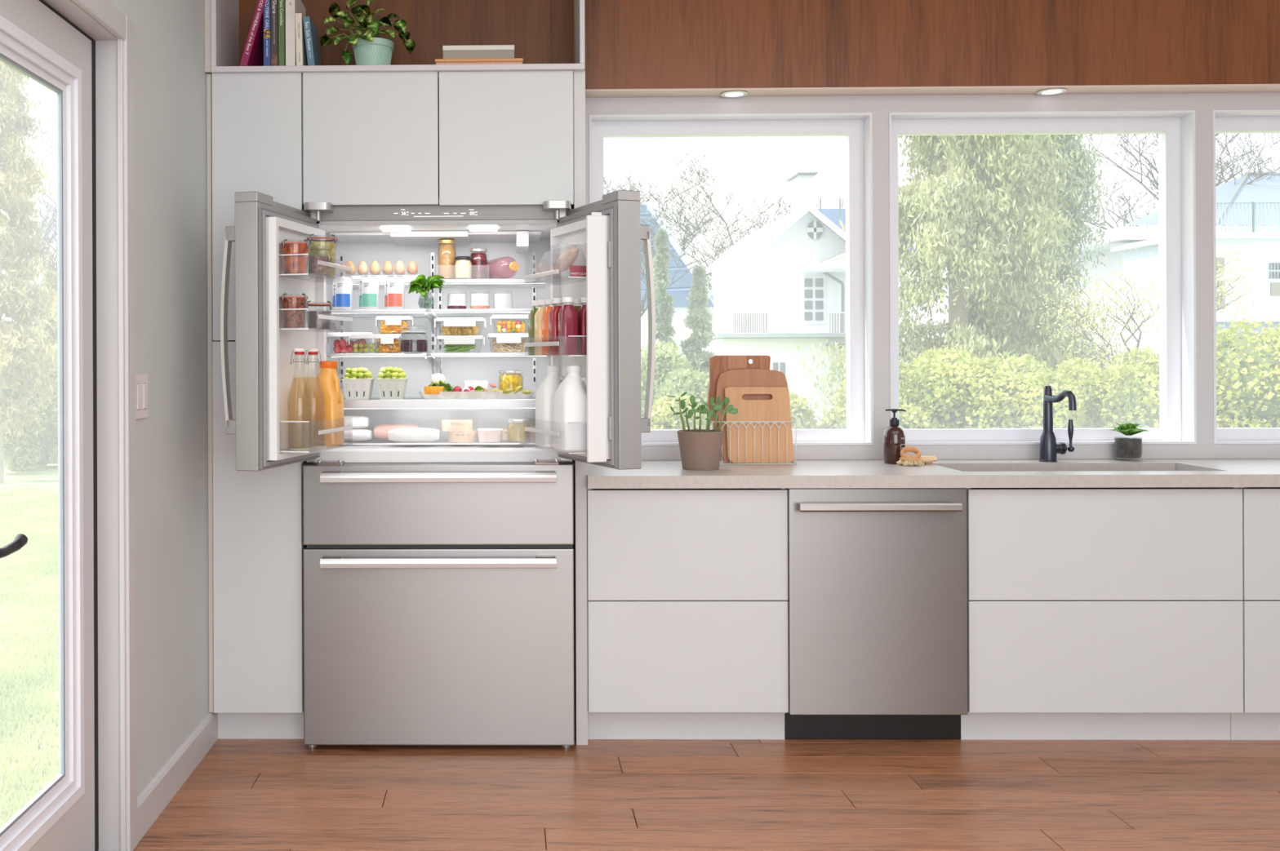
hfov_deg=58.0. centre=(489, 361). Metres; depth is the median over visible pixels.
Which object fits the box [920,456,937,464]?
brush
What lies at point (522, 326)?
chunk
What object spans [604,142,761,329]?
bare tree
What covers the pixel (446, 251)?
jar
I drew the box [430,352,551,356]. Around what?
shelf
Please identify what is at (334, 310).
shelf
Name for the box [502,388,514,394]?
gherkin
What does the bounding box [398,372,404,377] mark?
grape
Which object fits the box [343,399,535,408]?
shelf
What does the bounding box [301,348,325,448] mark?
bottle
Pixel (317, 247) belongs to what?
jar
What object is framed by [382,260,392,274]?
egg
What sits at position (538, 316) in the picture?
juice bottle
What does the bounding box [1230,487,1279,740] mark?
base cabinet
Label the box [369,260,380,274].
egg
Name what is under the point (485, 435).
tub
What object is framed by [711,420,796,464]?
wire rack
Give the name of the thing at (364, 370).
grape
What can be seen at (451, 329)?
mushroom slice
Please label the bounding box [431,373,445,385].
cheese
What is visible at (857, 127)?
window
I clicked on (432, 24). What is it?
open shelf unit
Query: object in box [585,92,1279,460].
trim
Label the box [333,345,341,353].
chunk
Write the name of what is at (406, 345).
jar
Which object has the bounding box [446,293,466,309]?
jar
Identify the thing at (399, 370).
grape
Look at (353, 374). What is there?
grape
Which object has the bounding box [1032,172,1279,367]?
house
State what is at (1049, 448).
faucet
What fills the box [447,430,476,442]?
box
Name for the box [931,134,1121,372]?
tree
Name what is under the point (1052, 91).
recessed light
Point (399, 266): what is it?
egg
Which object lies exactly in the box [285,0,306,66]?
book
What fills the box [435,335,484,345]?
glass box
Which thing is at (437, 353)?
shelf
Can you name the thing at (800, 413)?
shrub
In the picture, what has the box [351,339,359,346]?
chunk
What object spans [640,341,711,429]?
shrub
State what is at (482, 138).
upper cabinet
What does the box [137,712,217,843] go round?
baseboard
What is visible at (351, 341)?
chunk
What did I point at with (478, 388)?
garnish leaf
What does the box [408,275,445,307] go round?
bunch
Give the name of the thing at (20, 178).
tree
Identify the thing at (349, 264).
egg
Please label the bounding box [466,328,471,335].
mushroom slice
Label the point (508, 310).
shelf
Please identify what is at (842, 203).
bare tree
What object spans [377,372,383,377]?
grape
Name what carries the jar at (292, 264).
in the refrigerator
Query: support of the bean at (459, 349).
in the glass box at (448, 340)
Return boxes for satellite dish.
[814,180,832,212]
[834,180,845,217]
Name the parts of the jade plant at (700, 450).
stem, stem, stem, stem, pot, stem, stem, stem, stem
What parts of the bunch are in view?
stem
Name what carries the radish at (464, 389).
on the platter at (442, 395)
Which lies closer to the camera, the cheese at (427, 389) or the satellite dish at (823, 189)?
the cheese at (427, 389)
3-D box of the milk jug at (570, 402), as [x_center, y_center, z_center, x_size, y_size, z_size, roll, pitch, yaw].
[0.261,0.145,3.513,0.106,0.262,0.104,0,0,-19]
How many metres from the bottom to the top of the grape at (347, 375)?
0.022 m
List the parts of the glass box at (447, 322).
lid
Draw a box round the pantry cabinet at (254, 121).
[206,72,306,739]
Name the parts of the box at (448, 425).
box lid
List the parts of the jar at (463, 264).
lid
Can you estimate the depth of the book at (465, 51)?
3.89 m
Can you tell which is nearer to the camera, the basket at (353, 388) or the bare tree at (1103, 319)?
the basket at (353, 388)
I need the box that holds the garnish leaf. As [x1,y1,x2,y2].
[474,386,484,391]
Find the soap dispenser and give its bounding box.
[883,408,906,464]
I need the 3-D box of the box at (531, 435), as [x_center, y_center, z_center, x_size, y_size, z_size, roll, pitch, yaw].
[0.157,0.261,4.096,0.066,0.046,0.066,0,0,1]
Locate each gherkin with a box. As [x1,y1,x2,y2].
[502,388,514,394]
[513,386,522,393]
[520,389,531,394]
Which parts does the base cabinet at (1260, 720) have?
drawer, drawer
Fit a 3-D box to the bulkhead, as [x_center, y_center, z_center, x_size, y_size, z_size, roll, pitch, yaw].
[2.545,-1.317,4.325,4.427,0.582,0.123,0,0,1]
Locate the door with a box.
[0,0,98,850]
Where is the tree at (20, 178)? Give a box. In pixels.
[0,60,57,484]
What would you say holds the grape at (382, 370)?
in the basket at (388, 388)
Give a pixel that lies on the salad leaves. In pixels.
(449, 388)
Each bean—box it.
[443,346,459,349]
[446,347,462,353]
[460,345,475,350]
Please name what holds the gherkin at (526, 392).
on the platter at (442, 395)
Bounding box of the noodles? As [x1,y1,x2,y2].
[492,338,524,352]
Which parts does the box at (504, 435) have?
box lid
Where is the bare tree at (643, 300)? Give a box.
[604,171,738,316]
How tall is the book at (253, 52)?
0.259 m
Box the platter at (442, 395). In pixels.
[417,391,534,399]
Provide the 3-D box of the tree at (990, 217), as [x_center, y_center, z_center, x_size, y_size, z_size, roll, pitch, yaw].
[8.120,-2.598,19.919,5.885,13.570,4.631,0,0,18]
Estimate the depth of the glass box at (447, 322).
3.97 m
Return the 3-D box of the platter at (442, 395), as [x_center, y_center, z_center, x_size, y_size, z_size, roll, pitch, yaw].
[-0.047,0.120,4.031,0.413,0.027,0.135,0,0,1]
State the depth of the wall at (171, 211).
3.44 m
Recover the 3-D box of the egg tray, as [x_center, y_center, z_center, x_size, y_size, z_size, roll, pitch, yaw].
[-0.384,-0.308,4.093,0.278,0.038,0.064,0,0,1]
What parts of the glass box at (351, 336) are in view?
lid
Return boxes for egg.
[345,261,355,275]
[357,261,368,275]
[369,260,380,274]
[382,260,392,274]
[395,260,404,274]
[407,260,417,274]
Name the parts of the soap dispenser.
pump stem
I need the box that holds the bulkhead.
[584,0,1279,97]
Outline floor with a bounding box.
[133,733,1279,850]
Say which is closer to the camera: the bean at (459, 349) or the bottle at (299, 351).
the bottle at (299, 351)
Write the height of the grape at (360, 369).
0.021 m
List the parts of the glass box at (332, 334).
lid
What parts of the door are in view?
lever handle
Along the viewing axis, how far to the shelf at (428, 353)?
4.35 m
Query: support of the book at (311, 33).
on the open shelf unit at (432, 24)
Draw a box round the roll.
[373,423,419,439]
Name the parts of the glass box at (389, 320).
lid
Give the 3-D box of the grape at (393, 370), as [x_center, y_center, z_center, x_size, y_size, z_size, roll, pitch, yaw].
[-0.338,0.034,3.989,0.020,0.021,0.021,0,0,17]
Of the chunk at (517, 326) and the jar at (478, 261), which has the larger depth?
the jar at (478, 261)
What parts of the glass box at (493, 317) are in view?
lid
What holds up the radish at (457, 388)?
on the platter at (442, 395)
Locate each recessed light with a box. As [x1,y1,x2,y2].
[720,90,747,97]
[1036,88,1066,95]
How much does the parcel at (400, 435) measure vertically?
0.049 m
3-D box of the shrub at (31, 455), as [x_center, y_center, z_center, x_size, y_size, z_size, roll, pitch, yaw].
[-7.064,0.726,17.592,1.120,2.013,2.292,0,0,6]
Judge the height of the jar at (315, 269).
0.093 m
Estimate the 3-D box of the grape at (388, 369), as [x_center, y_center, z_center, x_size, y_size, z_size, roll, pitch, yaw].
[-0.353,0.032,3.987,0.024,0.022,0.021,0,0,-38]
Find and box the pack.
[555,245,586,276]
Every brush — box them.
[896,446,923,466]
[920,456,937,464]
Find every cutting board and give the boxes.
[706,355,770,462]
[715,368,794,462]
[724,386,794,463]
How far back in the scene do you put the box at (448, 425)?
3.99 m
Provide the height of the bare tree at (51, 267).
7.456 m
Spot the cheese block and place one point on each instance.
(473, 384)
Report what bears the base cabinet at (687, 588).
on the floor
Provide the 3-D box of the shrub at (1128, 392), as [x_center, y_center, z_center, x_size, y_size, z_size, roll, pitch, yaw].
[5.730,0.771,10.364,0.949,1.823,1.946,0,0,-7]
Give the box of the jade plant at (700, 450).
[666,391,737,471]
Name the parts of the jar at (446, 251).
lid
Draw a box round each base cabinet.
[586,488,788,739]
[960,487,1243,740]
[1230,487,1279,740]
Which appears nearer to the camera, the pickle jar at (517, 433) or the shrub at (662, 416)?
the pickle jar at (517, 433)
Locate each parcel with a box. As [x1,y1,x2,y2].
[343,416,369,428]
[343,429,372,441]
[387,428,439,442]
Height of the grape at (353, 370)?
0.021 m
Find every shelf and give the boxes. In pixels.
[325,278,546,284]
[325,309,426,312]
[326,353,426,356]
[336,313,434,316]
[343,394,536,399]
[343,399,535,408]
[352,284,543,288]
[389,352,434,356]
[430,308,532,312]
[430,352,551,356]
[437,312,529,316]
[437,352,497,356]
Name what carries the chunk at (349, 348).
in the glass box at (332, 334)
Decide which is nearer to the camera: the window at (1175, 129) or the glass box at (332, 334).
the glass box at (332, 334)
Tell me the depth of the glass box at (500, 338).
4.00 m
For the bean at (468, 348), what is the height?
0.019 m
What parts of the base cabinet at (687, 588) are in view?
drawer, drawer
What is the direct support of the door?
in the wall at (171, 211)
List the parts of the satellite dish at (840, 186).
dish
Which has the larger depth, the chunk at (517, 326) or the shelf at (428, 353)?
the shelf at (428, 353)
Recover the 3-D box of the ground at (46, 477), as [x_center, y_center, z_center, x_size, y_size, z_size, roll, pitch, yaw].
[-34.833,2.039,46.878,68.855,0.500,135.000,0,0,1]
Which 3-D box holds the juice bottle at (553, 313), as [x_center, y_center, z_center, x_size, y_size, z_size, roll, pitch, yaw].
[0.212,-0.107,3.548,0.050,0.177,0.050,0,0,-19]
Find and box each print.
[333,281,343,299]
[360,281,369,299]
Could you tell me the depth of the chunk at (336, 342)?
4.04 m
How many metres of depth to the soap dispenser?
4.20 m
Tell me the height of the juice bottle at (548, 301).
0.177 m
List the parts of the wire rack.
rail, rail, corner post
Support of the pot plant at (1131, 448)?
on the countertop
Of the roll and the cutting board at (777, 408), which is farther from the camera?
the cutting board at (777, 408)
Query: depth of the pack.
3.50 m
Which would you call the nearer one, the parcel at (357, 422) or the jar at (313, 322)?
the jar at (313, 322)
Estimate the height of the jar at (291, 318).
0.109 m
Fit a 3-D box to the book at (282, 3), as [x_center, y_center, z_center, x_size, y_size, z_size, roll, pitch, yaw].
[-0.705,-1.125,3.965,0.021,0.263,0.192,0,0,1]
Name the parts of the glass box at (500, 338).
lid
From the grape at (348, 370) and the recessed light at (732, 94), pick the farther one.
the recessed light at (732, 94)
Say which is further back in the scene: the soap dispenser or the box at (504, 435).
the soap dispenser
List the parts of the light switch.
rocker frame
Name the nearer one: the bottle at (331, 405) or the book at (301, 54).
the bottle at (331, 405)
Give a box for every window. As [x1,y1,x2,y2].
[588,112,873,445]
[888,110,1196,444]
[1211,109,1279,444]
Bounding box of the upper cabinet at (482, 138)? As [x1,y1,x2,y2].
[302,71,573,205]
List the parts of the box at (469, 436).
box lid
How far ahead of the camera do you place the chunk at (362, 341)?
4.03 m
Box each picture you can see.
[263,29,270,38]
[271,54,277,66]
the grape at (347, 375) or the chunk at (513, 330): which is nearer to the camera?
the grape at (347, 375)
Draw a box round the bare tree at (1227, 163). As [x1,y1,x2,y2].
[1076,133,1279,230]
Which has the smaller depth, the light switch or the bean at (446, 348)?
the light switch
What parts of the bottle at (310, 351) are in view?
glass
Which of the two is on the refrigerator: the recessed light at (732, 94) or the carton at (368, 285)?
the carton at (368, 285)
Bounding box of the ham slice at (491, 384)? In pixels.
[488,382,496,387]
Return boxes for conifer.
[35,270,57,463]
[647,227,679,346]
[678,264,717,377]
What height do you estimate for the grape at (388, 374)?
0.022 m
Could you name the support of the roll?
in the refrigerator
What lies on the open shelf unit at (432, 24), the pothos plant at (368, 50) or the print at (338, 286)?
the pothos plant at (368, 50)
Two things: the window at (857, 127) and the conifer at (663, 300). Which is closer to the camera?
the window at (857, 127)
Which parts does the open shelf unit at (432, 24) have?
panel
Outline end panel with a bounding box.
[571,71,587,745]
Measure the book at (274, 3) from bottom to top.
0.263 m
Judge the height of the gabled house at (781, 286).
6.056 m
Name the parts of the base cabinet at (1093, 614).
drawer, drawer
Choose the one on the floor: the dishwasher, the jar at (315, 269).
the dishwasher
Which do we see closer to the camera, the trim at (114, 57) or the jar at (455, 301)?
the trim at (114, 57)
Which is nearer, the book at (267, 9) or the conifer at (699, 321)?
the book at (267, 9)
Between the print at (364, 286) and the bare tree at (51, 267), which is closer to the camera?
the print at (364, 286)
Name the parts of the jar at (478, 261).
lid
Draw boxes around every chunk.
[333,339,339,346]
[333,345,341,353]
[338,338,346,348]
[340,345,348,353]
[346,340,353,346]
[346,345,353,352]
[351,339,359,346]
[357,338,366,345]
[496,320,502,325]
[511,328,516,333]
[515,324,520,328]
[520,323,525,328]
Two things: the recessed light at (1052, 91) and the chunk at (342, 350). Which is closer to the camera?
the chunk at (342, 350)
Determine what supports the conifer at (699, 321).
on the ground
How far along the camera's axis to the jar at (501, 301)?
4.00 m
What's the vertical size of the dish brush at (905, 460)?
0.066 m
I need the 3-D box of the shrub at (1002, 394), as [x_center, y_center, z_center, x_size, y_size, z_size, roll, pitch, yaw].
[4.848,0.795,10.517,1.509,1.782,2.428,0,0,5]
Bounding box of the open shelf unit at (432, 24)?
[204,0,585,74]
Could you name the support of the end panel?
on the floor
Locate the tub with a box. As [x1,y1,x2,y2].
[477,428,502,443]
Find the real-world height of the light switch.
0.122 m
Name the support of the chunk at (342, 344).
in the glass box at (332, 334)
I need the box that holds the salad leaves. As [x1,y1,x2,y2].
[428,380,453,391]
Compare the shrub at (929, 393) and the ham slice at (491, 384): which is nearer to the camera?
the ham slice at (491, 384)
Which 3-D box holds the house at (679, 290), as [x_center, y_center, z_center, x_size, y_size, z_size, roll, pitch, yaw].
[4.101,-1.722,35.710,5.063,6.410,6.460,0,0,1]
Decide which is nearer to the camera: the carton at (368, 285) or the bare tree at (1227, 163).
the carton at (368, 285)
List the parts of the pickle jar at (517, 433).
lid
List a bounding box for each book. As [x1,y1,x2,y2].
[239,0,266,66]
[263,0,271,66]
[271,0,278,66]
[278,0,285,66]
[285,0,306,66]
[295,13,307,65]
[302,16,321,65]
[442,44,514,58]
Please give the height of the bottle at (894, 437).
0.144 m
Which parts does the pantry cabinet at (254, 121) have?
door, door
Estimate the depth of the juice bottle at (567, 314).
3.46 m
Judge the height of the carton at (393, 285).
0.118 m
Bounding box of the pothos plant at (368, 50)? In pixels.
[320,0,415,65]
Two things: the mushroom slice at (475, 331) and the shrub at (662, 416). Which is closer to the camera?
the mushroom slice at (475, 331)
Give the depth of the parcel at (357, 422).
4.06 m
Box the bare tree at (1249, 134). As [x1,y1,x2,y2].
[1138,133,1279,226]
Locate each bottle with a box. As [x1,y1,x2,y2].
[287,347,312,450]
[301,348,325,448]
[486,256,519,278]
[528,300,540,355]
[534,299,549,355]
[542,298,555,355]
[548,297,564,355]
[558,297,577,355]
[571,298,583,311]
[577,297,586,355]
[883,426,905,464]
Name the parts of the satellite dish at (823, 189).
dish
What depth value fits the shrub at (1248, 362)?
9.30 m
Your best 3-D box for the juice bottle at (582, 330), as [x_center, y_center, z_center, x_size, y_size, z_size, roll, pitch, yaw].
[0.297,-0.107,3.505,0.050,0.177,0.050,0,0,-19]
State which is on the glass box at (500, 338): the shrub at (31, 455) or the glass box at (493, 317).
the glass box at (493, 317)
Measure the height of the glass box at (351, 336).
0.065 m
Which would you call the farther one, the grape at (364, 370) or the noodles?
the noodles
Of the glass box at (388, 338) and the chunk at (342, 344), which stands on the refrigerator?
the glass box at (388, 338)
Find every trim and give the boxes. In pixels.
[43,0,137,850]
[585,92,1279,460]
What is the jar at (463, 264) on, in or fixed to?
in the bin
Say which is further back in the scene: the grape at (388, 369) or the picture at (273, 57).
the grape at (388, 369)
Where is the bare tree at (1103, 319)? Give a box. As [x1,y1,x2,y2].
[1031,240,1268,372]
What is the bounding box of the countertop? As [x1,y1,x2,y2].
[586,458,1279,488]
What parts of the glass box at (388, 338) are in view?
orange strips, lid, orange strips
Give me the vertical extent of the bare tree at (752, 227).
9.252 m
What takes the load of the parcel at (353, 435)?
in the refrigerator
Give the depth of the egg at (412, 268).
4.08 m
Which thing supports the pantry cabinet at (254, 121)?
on the floor
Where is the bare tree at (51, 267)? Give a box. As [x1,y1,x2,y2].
[8,124,57,340]
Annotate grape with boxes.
[344,373,350,377]
[346,368,351,373]
[351,368,357,373]
[351,372,357,377]
[357,367,362,373]
[358,372,364,377]
[362,368,368,373]
[364,372,370,377]
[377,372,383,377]
[379,367,386,373]
[385,367,391,373]
[385,371,391,377]
[391,368,395,373]
[391,372,398,377]
[396,368,402,373]
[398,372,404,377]
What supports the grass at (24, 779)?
on the ground at (46, 477)
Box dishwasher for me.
[784,488,967,738]
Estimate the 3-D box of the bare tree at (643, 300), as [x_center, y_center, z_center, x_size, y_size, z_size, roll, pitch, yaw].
[2.891,-1.511,28.461,5.827,6.532,3.710,0,0,-22]
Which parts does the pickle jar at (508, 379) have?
lid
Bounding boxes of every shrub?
[2,355,57,471]
[38,343,57,460]
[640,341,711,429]
[650,391,706,430]
[788,389,846,429]
[830,346,981,429]
[945,351,1099,428]
[1052,345,1159,428]
[1149,318,1279,427]
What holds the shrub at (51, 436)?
on the ground at (46, 477)
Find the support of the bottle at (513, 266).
on the refrigerator
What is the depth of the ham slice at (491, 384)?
4.02 m
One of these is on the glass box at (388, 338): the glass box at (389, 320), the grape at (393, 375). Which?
the glass box at (389, 320)
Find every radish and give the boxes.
[453,386,462,391]
[462,386,470,391]
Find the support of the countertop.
on the base cabinet at (687, 588)
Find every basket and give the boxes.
[341,378,374,399]
[375,378,408,399]
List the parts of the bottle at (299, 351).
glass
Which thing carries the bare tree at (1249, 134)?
on the ground
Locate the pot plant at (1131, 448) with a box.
[1111,422,1149,458]
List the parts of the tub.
tub lid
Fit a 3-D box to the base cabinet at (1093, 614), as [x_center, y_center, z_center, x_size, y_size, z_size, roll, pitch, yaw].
[2.065,0.859,4.093,0.911,0.866,0.560,0,0,1]
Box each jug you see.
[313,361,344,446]
[535,365,564,448]
[553,365,586,452]
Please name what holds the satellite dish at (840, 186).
attached to the gabled house at (781, 286)
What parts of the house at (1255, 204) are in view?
bay cornice, pane, pane, rail post, terrace rail, pane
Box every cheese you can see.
[423,386,444,394]
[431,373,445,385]
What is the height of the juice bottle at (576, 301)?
0.177 m
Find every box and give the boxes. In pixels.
[325,332,374,343]
[348,334,385,344]
[373,320,408,352]
[375,315,413,326]
[434,317,485,328]
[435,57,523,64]
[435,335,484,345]
[441,419,472,431]
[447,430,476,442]
[486,333,528,343]
[490,315,528,324]
[502,428,507,440]
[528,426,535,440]
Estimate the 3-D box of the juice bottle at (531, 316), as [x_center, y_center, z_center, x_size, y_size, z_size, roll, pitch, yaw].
[0.154,-0.106,3.704,0.050,0.177,0.050,0,0,-19]
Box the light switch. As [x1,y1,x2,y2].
[135,374,147,419]
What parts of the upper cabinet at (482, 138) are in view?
door, door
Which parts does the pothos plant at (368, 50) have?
pot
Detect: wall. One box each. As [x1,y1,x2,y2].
[70,0,213,796]
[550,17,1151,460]
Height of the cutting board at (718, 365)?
0.399 m
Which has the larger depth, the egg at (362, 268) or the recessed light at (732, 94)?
the recessed light at (732, 94)
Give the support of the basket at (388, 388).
on the refrigerator
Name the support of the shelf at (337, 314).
attached to the refrigerator
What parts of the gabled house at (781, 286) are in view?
terrace rail, pane, pane, pane, pane, pane, pane, pane, pane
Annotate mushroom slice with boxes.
[448,326,454,332]
[462,328,468,335]
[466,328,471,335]
[471,324,479,330]
[472,328,478,335]
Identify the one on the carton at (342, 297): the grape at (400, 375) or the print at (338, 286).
the print at (338, 286)
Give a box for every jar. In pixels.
[280,239,310,274]
[280,293,308,328]
[305,301,333,329]
[306,234,337,278]
[308,253,329,276]
[399,327,427,352]
[438,239,456,279]
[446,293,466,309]
[454,256,471,279]
[469,248,487,279]
[470,293,489,309]
[493,293,513,309]
[498,370,523,391]
[506,418,529,442]
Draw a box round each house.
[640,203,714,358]
[702,172,936,426]
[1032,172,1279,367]
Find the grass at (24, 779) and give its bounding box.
[0,486,59,828]
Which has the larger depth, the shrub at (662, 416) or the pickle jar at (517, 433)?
the shrub at (662, 416)
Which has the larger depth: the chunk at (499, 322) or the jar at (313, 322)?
the chunk at (499, 322)
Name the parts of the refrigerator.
handle, door, hinge arm, hinge plate, bin rail, bin rail, bin rail, control panel, handle, drawer, handle, drawer, bin rail, bin rail, bin rail, hinge plate, hinge arm, door, handle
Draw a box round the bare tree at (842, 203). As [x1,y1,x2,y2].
[817,138,923,275]
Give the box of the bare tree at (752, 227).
[652,142,842,258]
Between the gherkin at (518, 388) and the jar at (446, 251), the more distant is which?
the jar at (446, 251)
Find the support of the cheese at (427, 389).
on the platter at (442, 395)
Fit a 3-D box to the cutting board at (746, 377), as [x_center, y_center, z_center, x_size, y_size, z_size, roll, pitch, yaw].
[0.988,0.204,4.252,0.288,0.348,0.014,0,0,1]
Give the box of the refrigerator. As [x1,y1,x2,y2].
[220,190,655,747]
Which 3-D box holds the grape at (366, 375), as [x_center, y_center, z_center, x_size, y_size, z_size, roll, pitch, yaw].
[-0.428,0.051,3.983,0.022,0.022,0.022,0,0,-34]
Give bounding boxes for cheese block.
[464,380,487,388]
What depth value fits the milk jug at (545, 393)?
3.61 m
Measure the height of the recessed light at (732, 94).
0.006 m
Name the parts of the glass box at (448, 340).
lid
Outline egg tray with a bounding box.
[349,275,418,279]
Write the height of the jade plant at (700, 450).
0.273 m
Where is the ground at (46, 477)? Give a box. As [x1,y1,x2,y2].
[0,460,59,816]
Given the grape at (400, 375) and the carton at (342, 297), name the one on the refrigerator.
the carton at (342, 297)
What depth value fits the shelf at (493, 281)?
4.04 m
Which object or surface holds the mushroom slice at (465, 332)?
in the glass box at (447, 322)
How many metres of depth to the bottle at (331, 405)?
3.65 m
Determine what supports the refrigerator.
on the floor
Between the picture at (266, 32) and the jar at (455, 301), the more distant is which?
the jar at (455, 301)
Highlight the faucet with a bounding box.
[1039,386,1076,462]
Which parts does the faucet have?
spout, lever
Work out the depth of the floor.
3.39 m
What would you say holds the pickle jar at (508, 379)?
on the platter at (442, 395)
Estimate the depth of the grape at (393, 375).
3.98 m
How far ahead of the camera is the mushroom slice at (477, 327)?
3.99 m
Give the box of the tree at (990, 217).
[796,134,1138,421]
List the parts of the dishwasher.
handle post, toe panel, handle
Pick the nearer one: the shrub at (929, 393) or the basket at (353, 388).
the basket at (353, 388)

